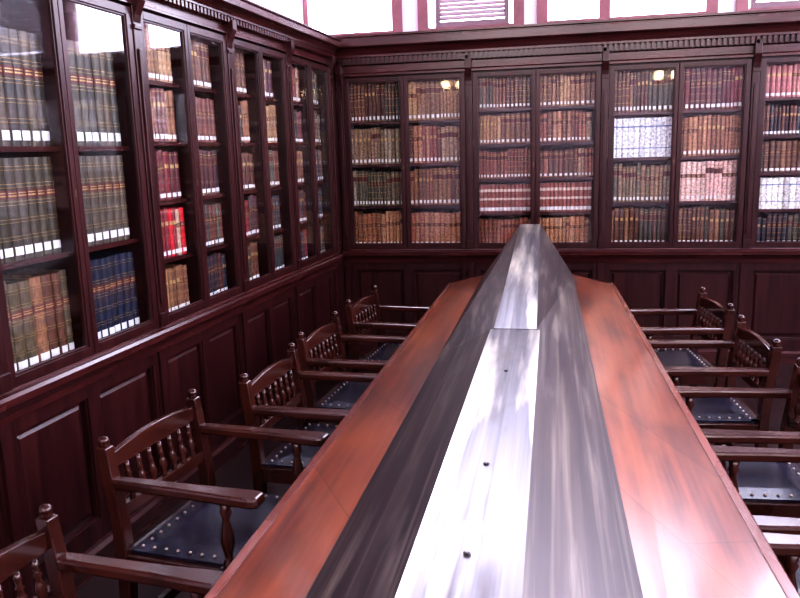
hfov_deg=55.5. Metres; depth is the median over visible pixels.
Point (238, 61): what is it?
book
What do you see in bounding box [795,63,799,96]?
book
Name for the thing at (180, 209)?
book
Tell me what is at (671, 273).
bookcase
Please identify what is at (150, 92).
book
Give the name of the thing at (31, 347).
book
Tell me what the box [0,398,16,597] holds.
bookcase
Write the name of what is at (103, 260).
book
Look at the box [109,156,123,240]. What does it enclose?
book
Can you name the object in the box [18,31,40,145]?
book
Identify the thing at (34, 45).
book
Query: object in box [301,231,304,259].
book
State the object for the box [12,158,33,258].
book
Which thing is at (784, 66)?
book
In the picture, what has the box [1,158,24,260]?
book
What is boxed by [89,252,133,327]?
book
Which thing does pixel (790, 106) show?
book
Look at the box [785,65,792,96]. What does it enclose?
book
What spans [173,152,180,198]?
book
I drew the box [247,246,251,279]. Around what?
book
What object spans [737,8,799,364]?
bookcase
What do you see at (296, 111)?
book
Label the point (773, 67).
book
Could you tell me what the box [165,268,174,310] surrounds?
book
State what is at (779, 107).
book
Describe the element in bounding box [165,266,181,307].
book
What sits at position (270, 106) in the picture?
book
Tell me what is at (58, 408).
bookcase
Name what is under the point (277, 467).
armchair
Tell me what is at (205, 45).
book
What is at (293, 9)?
wall
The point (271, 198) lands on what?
book
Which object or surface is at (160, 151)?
book
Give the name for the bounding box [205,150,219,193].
book
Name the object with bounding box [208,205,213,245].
book
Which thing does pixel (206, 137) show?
book
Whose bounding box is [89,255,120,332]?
book
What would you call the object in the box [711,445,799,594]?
armchair
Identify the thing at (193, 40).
book
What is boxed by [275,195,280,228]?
book
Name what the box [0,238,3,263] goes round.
book
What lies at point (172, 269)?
book
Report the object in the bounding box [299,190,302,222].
book
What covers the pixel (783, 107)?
book
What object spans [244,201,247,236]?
book
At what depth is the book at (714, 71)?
5.52 m
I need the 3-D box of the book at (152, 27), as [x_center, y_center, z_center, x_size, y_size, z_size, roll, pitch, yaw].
[-1.248,-1.154,3.602,0.211,0.247,0.029,1,11,14]
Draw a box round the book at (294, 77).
[293,68,296,101]
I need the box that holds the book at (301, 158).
[299,151,303,182]
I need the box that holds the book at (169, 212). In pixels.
[164,208,175,256]
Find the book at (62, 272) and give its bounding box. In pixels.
[17,269,74,351]
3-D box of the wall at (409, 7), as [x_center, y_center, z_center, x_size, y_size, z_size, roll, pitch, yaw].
[1.969,-2.164,5.902,6.700,5.200,0.150,1,11,11]
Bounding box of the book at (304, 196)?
[303,192,306,221]
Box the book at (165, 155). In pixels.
[162,152,170,199]
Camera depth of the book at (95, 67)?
3.17 m
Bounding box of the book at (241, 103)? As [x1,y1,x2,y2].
[238,101,246,141]
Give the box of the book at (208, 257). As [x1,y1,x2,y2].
[207,256,212,295]
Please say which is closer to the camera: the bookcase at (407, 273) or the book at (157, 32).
the book at (157, 32)
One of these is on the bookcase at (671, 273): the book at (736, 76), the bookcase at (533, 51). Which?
the book at (736, 76)
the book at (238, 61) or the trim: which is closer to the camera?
the book at (238, 61)
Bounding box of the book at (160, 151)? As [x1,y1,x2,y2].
[155,150,165,199]
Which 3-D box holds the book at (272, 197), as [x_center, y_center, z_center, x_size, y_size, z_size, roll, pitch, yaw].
[-0.904,-0.567,4.994,0.197,0.219,0.047,1,11,14]
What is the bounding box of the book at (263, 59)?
[263,59,265,96]
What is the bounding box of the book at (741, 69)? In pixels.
[737,66,743,107]
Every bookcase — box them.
[0,0,175,597]
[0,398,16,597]
[125,0,248,504]
[222,0,301,421]
[282,22,342,384]
[334,28,466,353]
[462,20,603,279]
[597,10,759,362]
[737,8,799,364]
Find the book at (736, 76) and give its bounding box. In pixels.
[730,66,739,107]
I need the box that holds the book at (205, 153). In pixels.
[203,151,210,194]
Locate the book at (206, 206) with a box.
[204,205,210,246]
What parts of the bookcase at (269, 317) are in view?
shelf, shelf, shelf, door, shelf, cornice, shelf, ledge molding, shelf, shelf, door, shelf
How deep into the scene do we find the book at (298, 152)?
5.36 m
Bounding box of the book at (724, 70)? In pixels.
[720,67,726,108]
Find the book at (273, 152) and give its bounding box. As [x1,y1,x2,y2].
[272,151,276,185]
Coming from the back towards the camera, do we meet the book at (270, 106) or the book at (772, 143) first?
the book at (772, 143)
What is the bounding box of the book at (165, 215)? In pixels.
[160,208,170,257]
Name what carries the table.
on the floor
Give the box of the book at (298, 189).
[298,189,300,222]
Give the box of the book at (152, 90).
[149,88,158,140]
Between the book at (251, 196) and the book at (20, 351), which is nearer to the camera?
the book at (20, 351)
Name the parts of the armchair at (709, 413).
arm, arm, seat, rail, leg, rail, rail, rail, leg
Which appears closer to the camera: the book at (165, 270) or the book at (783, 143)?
the book at (165, 270)
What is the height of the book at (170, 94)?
0.244 m
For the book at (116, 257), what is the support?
in the bookcase at (58, 408)
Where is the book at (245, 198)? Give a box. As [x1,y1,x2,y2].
[244,197,253,235]
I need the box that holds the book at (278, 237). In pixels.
[277,236,281,268]
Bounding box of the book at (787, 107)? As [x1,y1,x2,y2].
[784,106,788,134]
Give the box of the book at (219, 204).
[203,203,223,243]
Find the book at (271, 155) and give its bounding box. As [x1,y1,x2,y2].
[270,150,273,186]
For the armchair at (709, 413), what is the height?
0.849 m
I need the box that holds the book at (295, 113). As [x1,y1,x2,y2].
[294,110,297,142]
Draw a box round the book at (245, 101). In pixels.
[241,100,249,142]
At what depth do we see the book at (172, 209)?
3.77 m
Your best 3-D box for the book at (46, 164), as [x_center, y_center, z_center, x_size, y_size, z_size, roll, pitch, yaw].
[-1.433,-0.362,2.938,0.223,0.366,0.054,1,11,14]
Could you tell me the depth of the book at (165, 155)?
3.69 m
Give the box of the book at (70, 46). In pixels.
[66,40,83,145]
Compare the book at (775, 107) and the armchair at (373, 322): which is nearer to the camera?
the armchair at (373, 322)
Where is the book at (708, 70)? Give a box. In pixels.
[705,68,711,109]
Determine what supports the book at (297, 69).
on the bookcase at (308, 48)
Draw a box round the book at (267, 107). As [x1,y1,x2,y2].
[266,106,271,142]
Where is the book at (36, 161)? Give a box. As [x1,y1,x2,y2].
[31,157,51,254]
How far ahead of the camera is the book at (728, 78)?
5.50 m
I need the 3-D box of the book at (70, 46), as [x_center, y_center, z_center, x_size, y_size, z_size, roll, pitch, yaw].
[-1.384,-0.820,3.056,0.198,0.409,0.050,1,11,14]
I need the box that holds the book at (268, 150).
[268,150,271,186]
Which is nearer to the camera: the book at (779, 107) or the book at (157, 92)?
the book at (157, 92)
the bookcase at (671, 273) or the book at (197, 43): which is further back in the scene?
the bookcase at (671, 273)
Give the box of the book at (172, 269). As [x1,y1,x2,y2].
[171,268,177,309]
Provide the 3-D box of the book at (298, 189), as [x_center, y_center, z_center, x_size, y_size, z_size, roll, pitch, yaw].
[-0.815,-0.659,5.403,0.224,0.239,0.033,1,11,14]
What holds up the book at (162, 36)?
on the bookcase at (202, 350)
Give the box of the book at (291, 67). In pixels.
[291,67,294,101]
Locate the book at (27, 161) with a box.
[17,157,42,256]
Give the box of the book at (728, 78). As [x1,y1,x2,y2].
[725,68,731,108]
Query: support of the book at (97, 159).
on the bookcase at (58, 408)
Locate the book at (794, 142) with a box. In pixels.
[785,140,797,171]
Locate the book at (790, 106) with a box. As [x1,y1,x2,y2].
[788,105,792,134]
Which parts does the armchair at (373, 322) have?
leg, rail, rail, rail, rail, leg, seat, arm, arm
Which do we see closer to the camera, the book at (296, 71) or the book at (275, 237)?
the book at (275, 237)
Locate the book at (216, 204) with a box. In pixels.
[213,203,220,243]
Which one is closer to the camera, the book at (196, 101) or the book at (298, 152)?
the book at (196, 101)
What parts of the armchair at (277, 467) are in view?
leg, rail, rail, rail, rail, leg, seat, arm, arm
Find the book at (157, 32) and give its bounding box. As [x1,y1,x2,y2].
[154,30,163,81]
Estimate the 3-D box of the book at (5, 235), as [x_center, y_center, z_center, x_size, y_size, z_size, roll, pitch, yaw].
[-1.486,-0.312,2.693,0.207,0.365,0.051,1,11,14]
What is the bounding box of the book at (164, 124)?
[159,89,167,141]
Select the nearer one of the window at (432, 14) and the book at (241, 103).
the book at (241, 103)
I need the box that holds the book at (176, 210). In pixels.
[175,209,181,254]
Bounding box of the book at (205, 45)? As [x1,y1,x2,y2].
[204,44,210,88]
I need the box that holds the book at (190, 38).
[190,38,195,86]
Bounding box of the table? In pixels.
[204,224,799,597]
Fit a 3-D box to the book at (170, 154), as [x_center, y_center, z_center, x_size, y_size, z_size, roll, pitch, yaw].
[-1.219,-0.609,3.769,0.220,0.226,0.045,1,11,14]
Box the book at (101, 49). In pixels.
[98,46,113,145]
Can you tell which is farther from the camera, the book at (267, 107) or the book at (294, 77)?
the book at (294, 77)
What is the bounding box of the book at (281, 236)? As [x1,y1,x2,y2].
[273,235,284,267]
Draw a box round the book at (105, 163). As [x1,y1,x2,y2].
[101,155,116,241]
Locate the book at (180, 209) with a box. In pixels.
[160,207,186,253]
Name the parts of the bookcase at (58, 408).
shelf, shelf, door, ledge molding, shelf, door, shelf, cornice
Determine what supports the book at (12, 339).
in the bookcase at (58, 408)
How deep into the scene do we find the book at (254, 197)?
4.68 m
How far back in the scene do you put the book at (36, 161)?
2.86 m
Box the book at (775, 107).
[773,106,777,134]
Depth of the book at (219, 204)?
4.25 m
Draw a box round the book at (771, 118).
[766,105,773,135]
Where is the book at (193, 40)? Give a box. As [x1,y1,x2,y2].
[192,39,198,86]
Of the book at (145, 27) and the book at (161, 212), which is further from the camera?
the book at (161, 212)
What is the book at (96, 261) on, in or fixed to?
in the bookcase at (58, 408)
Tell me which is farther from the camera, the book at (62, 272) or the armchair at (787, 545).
the book at (62, 272)
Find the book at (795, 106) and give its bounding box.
[791,105,796,134]
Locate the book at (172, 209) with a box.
[160,208,178,255]
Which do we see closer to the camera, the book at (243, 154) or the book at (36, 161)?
the book at (36, 161)
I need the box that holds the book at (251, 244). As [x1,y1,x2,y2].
[247,242,255,279]
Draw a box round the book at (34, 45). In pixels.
[28,33,50,145]
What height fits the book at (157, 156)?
0.231 m
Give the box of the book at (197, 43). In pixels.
[196,42,202,87]
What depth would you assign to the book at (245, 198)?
4.61 m
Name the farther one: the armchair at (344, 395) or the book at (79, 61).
the armchair at (344, 395)
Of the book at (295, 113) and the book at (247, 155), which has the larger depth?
the book at (295, 113)
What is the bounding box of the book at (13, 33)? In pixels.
[8,28,30,145]
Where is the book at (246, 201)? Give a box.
[244,200,250,236]
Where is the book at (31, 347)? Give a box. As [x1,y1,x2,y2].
[3,279,38,366]
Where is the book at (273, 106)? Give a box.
[272,105,276,142]
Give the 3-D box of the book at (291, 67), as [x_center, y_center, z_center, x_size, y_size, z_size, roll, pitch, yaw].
[-0.833,-1.477,5.246,0.214,0.234,0.036,1,11,14]
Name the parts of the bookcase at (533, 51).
door, shelf, shelf, shelf, shelf, ledge molding, cornice, shelf, shelf, shelf, shelf, door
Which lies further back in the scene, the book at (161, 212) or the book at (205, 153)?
the book at (205, 153)
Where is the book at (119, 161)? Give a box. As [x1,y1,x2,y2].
[115,155,129,238]
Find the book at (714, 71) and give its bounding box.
[710,69,716,108]
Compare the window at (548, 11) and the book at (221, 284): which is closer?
the book at (221, 284)
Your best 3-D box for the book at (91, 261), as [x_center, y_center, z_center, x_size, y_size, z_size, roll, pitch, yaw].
[-1.364,0.011,3.195,0.199,0.350,0.042,1,11,14]
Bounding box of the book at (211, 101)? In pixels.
[210,100,215,141]
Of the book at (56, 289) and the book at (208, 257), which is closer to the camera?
the book at (56, 289)
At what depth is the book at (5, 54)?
2.69 m
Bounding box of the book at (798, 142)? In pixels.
[795,141,799,171]
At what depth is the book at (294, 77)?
5.25 m
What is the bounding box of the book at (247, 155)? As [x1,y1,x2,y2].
[245,153,251,189]
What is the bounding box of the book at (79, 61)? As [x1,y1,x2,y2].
[73,41,91,145]
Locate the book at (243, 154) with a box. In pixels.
[241,153,247,189]
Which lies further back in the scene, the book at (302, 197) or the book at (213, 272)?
the book at (302, 197)
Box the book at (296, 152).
[296,152,298,182]
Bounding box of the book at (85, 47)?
[82,43,98,145]
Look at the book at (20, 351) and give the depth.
2.74 m
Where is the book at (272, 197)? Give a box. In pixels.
[271,196,277,229]
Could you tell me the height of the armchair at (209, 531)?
0.849 m
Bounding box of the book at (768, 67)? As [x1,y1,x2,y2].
[765,66,770,97]
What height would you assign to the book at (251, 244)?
0.238 m
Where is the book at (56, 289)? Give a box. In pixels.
[16,272,67,354]
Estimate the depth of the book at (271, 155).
4.91 m
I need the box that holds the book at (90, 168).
[85,156,101,244]
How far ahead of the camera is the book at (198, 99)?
4.00 m
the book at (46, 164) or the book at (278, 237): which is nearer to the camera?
the book at (46, 164)
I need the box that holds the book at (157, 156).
[155,151,162,200]
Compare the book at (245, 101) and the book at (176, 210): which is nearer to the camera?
the book at (176, 210)
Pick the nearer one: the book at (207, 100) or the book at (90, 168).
the book at (90, 168)
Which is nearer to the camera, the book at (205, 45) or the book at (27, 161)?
the book at (27, 161)
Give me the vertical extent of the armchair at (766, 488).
0.849 m
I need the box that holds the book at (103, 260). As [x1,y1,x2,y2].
[90,257,114,335]
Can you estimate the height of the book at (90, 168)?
0.366 m
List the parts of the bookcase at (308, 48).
shelf, shelf, shelf, door, shelf, cornice, shelf, ledge molding, door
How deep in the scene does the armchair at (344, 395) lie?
3.68 m
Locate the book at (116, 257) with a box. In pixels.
[89,254,126,330]
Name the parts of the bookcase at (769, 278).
ledge molding, door, cornice, shelf, shelf, shelf, shelf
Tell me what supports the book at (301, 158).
on the bookcase at (308, 48)
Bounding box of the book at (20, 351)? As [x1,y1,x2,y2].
[5,282,27,370]
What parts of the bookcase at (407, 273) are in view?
shelf, door, shelf, shelf, cornice, ledge molding, shelf, shelf, door, shelf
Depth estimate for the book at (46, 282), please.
2.92 m
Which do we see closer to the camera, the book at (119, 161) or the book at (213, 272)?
the book at (119, 161)
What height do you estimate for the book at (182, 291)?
0.226 m
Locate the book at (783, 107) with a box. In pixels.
[780,106,785,134]
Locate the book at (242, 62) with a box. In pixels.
[240,49,246,93]
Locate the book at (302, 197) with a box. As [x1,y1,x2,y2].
[301,190,304,221]
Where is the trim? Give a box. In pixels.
[332,67,347,353]
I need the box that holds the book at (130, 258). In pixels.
[93,251,139,325]
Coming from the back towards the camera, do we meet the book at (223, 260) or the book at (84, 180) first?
the book at (223, 260)
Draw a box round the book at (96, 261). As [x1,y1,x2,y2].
[90,258,107,338]
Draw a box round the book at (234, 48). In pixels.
[234,48,238,92]
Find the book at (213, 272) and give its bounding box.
[207,254,216,294]
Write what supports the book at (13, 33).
on the bookcase at (58, 408)
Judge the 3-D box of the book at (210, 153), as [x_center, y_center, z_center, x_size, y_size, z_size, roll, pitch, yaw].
[-1.115,-0.688,4.155,0.207,0.229,0.055,1,11,14]
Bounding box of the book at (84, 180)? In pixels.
[79,156,93,245]
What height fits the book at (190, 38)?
0.241 m
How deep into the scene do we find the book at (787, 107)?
5.47 m
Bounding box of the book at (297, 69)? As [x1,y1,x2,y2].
[297,69,299,101]
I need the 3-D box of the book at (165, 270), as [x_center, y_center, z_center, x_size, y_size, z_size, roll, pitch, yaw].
[-1.226,-0.033,3.742,0.193,0.221,0.033,1,11,14]
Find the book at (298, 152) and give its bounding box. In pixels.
[296,151,300,182]
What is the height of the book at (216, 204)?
0.224 m
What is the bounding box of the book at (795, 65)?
[788,63,797,96]
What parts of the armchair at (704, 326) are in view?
arm, arm, seat, rail, leg, rail, rail, rail, leg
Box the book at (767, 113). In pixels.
[764,106,769,135]
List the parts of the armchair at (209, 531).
leg, rail, rail, rail, rail, arm, leg, seat, arm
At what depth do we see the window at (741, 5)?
5.67 m
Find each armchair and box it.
[0,503,223,597]
[96,389,328,597]
[238,342,377,492]
[296,311,406,422]
[345,285,429,372]
[630,287,734,444]
[648,315,781,447]
[676,357,799,517]
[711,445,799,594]
[762,532,799,591]
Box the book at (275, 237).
[274,236,278,269]
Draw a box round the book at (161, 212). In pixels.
[160,210,165,258]
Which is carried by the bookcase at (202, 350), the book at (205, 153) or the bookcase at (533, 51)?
the book at (205, 153)
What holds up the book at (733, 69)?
on the bookcase at (671, 273)
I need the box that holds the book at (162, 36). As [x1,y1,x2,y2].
[159,30,167,81]
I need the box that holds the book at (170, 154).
[167,152,176,198]
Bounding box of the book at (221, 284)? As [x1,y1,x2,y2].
[207,252,223,291]
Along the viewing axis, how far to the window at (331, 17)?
6.36 m
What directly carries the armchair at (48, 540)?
on the floor
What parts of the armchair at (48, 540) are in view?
rail, leg, rail, arm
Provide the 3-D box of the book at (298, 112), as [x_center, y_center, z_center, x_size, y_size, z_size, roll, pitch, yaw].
[-0.800,-1.212,5.386,0.209,0.216,0.033,1,11,14]
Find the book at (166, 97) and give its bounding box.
[164,91,171,141]
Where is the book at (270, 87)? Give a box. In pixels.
[267,60,272,97]
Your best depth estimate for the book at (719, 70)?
5.51 m
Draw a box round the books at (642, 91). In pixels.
[312,68,799,252]
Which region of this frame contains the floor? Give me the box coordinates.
[77,353,799,597]
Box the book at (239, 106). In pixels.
[238,105,243,141]
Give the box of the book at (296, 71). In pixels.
[295,68,298,101]
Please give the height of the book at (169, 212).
0.234 m
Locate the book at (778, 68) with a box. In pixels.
[774,65,781,96]
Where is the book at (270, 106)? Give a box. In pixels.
[266,105,273,142]
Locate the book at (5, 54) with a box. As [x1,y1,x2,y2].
[0,27,21,145]
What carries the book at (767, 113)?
on the bookcase at (769, 278)
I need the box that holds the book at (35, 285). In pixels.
[3,275,49,362]
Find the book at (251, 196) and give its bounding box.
[244,195,255,234]
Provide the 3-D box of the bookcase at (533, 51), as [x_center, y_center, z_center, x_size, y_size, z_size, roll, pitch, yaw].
[1.040,-0.799,5.989,1.006,2.540,0.522,1,11,11]
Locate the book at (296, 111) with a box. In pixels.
[296,111,302,142]
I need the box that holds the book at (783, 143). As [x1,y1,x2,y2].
[779,141,785,171]
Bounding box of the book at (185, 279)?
[182,264,189,304]
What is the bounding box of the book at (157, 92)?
[154,88,163,140]
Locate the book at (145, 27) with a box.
[144,26,151,79]
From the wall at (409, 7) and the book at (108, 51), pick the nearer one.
the book at (108, 51)
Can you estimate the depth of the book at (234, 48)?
4.39 m
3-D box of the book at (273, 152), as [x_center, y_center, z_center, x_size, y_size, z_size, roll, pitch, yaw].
[-0.902,-0.851,4.976,0.198,0.226,0.043,1,11,14]
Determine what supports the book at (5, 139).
on the bookcase at (58, 408)
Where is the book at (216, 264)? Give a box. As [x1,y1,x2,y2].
[207,253,219,292]
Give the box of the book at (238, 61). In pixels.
[235,48,242,93]
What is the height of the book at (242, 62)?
0.256 m
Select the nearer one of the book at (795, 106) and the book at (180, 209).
the book at (180, 209)
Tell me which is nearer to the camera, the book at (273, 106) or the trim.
the book at (273, 106)
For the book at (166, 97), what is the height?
0.237 m
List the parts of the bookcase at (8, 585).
ledge molding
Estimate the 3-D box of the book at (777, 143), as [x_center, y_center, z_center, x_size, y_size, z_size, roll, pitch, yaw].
[2.763,-1.054,5.617,0.036,0.225,0.208,1,11,11]
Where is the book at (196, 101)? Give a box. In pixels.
[195,97,200,141]
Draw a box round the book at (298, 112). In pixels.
[298,112,301,142]
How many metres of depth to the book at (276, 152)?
4.99 m
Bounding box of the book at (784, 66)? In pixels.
[780,64,786,96]
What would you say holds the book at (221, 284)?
in the bookcase at (202, 350)
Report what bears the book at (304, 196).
on the bookcase at (308, 48)
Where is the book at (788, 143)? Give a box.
[784,141,791,171]
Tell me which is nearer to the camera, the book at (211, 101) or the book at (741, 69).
the book at (211, 101)
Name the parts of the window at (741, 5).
pane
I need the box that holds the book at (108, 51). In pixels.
[105,47,120,145]
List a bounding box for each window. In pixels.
[302,0,402,35]
[417,0,523,30]
[537,0,717,23]
[736,0,799,11]
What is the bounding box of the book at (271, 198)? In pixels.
[271,198,273,229]
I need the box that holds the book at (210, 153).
[207,151,215,193]
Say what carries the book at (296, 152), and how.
on the bookcase at (308, 48)
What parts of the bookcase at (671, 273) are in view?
shelf, shelf, door, shelf, ledge molding, cornice, shelf, shelf, door, shelf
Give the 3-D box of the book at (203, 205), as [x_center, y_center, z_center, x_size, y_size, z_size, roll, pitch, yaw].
[-1.140,-0.388,4.083,0.209,0.226,0.051,1,11,14]
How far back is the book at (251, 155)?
4.62 m
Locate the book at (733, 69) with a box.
[730,68,734,108]
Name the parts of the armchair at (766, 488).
arm, arm, seat, rail, leg, rail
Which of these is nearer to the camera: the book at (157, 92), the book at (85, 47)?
the book at (85, 47)
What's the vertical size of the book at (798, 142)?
0.218 m
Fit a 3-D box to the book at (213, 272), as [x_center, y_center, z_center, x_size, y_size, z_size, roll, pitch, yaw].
[-1.111,-0.129,4.193,0.196,0.231,0.046,1,11,14]
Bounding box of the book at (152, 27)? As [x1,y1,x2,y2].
[148,26,158,80]
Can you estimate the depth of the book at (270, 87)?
4.84 m
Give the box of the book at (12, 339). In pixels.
[4,281,16,371]
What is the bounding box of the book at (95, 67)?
[89,44,107,145]
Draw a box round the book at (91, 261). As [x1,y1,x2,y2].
[90,260,101,339]
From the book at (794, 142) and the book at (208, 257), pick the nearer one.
the book at (208, 257)
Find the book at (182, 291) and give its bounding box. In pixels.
[165,264,185,306]
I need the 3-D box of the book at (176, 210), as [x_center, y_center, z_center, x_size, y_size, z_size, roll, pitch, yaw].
[-1.207,-0.339,3.838,0.212,0.227,0.039,1,11,14]
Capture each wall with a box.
[249,0,302,22]
[336,0,735,326]
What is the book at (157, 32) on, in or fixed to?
on the bookcase at (202, 350)
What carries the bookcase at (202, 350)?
on the floor
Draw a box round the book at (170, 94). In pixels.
[166,90,176,141]
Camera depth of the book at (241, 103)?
4.49 m
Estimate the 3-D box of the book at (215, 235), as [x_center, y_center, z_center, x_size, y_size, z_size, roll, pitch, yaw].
[-1.112,-0.410,4.201,0.212,0.223,0.039,1,11,14]
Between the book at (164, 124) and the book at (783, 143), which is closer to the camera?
the book at (164, 124)
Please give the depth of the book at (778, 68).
5.43 m
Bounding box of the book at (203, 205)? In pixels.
[203,205,207,247]
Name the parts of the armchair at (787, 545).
arm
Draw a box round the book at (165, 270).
[165,270,170,311]
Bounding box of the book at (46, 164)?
[41,157,60,252]
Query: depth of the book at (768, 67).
5.44 m
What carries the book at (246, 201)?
on the bookcase at (269, 317)
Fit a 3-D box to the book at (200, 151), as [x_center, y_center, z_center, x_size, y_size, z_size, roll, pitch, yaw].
[-1.138,-0.672,4.056,0.200,0.236,0.050,1,11,14]
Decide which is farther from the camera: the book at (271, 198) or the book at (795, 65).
the book at (795, 65)
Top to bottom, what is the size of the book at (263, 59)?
0.236 m
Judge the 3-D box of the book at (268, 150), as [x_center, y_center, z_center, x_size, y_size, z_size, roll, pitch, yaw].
[-0.932,-0.838,4.896,0.211,0.232,0.042,1,11,14]
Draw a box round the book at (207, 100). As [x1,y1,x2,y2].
[202,98,212,141]
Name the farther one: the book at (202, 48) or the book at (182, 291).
the book at (202, 48)
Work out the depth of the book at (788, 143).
5.51 m
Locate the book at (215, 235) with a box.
[203,204,217,244]
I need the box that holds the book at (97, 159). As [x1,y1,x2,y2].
[93,156,108,243]
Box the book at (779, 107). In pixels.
[776,106,781,134]
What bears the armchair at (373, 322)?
on the floor
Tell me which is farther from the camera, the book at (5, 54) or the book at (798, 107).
the book at (798, 107)
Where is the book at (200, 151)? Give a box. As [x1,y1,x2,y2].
[199,150,205,194]
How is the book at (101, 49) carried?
on the bookcase at (58, 408)
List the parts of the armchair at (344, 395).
leg, rail, rail, rail, rail, leg, seat, arm, arm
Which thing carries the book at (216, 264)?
in the bookcase at (202, 350)
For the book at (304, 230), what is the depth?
5.51 m
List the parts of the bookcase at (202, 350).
shelf, shelf, door, shelf, shelf, cornice, ledge molding, shelf, shelf, shelf, door, shelf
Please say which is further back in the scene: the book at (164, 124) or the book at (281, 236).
the book at (281, 236)
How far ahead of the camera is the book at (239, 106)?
4.46 m
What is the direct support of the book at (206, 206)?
on the bookcase at (202, 350)
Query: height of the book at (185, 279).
0.219 m
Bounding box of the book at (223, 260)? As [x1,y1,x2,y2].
[221,253,227,290]
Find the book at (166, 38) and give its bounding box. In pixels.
[164,31,172,82]
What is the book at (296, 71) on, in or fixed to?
on the bookcase at (308, 48)
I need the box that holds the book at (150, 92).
[150,92,154,140]
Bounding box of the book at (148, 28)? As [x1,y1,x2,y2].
[147,27,154,79]
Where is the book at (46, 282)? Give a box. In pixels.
[7,273,59,358]
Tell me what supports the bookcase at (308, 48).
on the floor
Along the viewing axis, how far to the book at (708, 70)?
5.53 m
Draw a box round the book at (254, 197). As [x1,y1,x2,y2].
[253,196,258,233]
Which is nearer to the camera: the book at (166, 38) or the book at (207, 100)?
the book at (166, 38)
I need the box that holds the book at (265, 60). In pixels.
[264,59,268,97]
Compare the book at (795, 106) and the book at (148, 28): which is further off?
the book at (795, 106)
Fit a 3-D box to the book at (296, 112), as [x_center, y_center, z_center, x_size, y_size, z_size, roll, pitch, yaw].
[-0.805,-1.203,5.353,0.202,0.212,0.034,1,11,14]
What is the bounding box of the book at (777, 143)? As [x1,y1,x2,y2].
[774,141,780,171]
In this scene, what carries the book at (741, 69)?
on the bookcase at (671, 273)
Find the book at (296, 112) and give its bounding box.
[296,112,299,142]
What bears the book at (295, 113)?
on the bookcase at (308, 48)
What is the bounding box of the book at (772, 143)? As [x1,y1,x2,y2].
[763,141,774,171]
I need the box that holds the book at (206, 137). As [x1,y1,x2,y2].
[201,99,208,141]
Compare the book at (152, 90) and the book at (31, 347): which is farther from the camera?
the book at (152, 90)
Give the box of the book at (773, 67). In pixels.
[769,65,775,97]
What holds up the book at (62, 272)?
in the bookcase at (58, 408)
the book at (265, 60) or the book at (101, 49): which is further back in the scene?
the book at (265, 60)
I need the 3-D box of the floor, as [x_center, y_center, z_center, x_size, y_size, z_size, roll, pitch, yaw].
[0.997,1.320,1.984,7.600,0.100,10.300,1,11,11]
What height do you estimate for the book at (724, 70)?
0.290 m
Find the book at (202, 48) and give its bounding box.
[200,43,207,87]
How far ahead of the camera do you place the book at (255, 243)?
4.70 m
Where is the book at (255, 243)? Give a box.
[253,242,259,277]
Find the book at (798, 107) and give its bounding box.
[795,106,799,134]
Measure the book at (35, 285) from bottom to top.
0.334 m
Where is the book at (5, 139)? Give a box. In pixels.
[0,58,10,145]
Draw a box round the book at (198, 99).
[197,98,204,141]
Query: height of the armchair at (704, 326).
0.849 m
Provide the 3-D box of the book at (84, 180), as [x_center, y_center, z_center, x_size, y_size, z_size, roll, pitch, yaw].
[-1.373,-0.402,3.134,0.200,0.367,0.050,1,11,14]
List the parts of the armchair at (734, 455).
arm, arm, seat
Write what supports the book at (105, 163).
on the bookcase at (58, 408)
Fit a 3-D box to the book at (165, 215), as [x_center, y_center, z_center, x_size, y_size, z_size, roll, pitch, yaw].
[-1.225,-0.323,3.730,0.199,0.237,0.038,1,11,14]
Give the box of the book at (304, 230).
[300,229,307,258]
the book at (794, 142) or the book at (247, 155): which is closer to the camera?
the book at (247, 155)
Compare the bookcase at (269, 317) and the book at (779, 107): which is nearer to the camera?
the bookcase at (269, 317)
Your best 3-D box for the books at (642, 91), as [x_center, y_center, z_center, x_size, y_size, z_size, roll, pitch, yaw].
[0.440,-0.873,4.828,7.454,1.363,3.526,-8,13,-31]
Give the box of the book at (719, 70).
[715,68,721,108]
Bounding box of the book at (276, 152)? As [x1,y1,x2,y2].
[275,151,279,185]
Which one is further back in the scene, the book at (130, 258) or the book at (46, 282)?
the book at (130, 258)
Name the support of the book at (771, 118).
on the bookcase at (769, 278)
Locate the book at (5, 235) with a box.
[0,158,13,262]
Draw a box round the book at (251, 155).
[250,154,254,188]

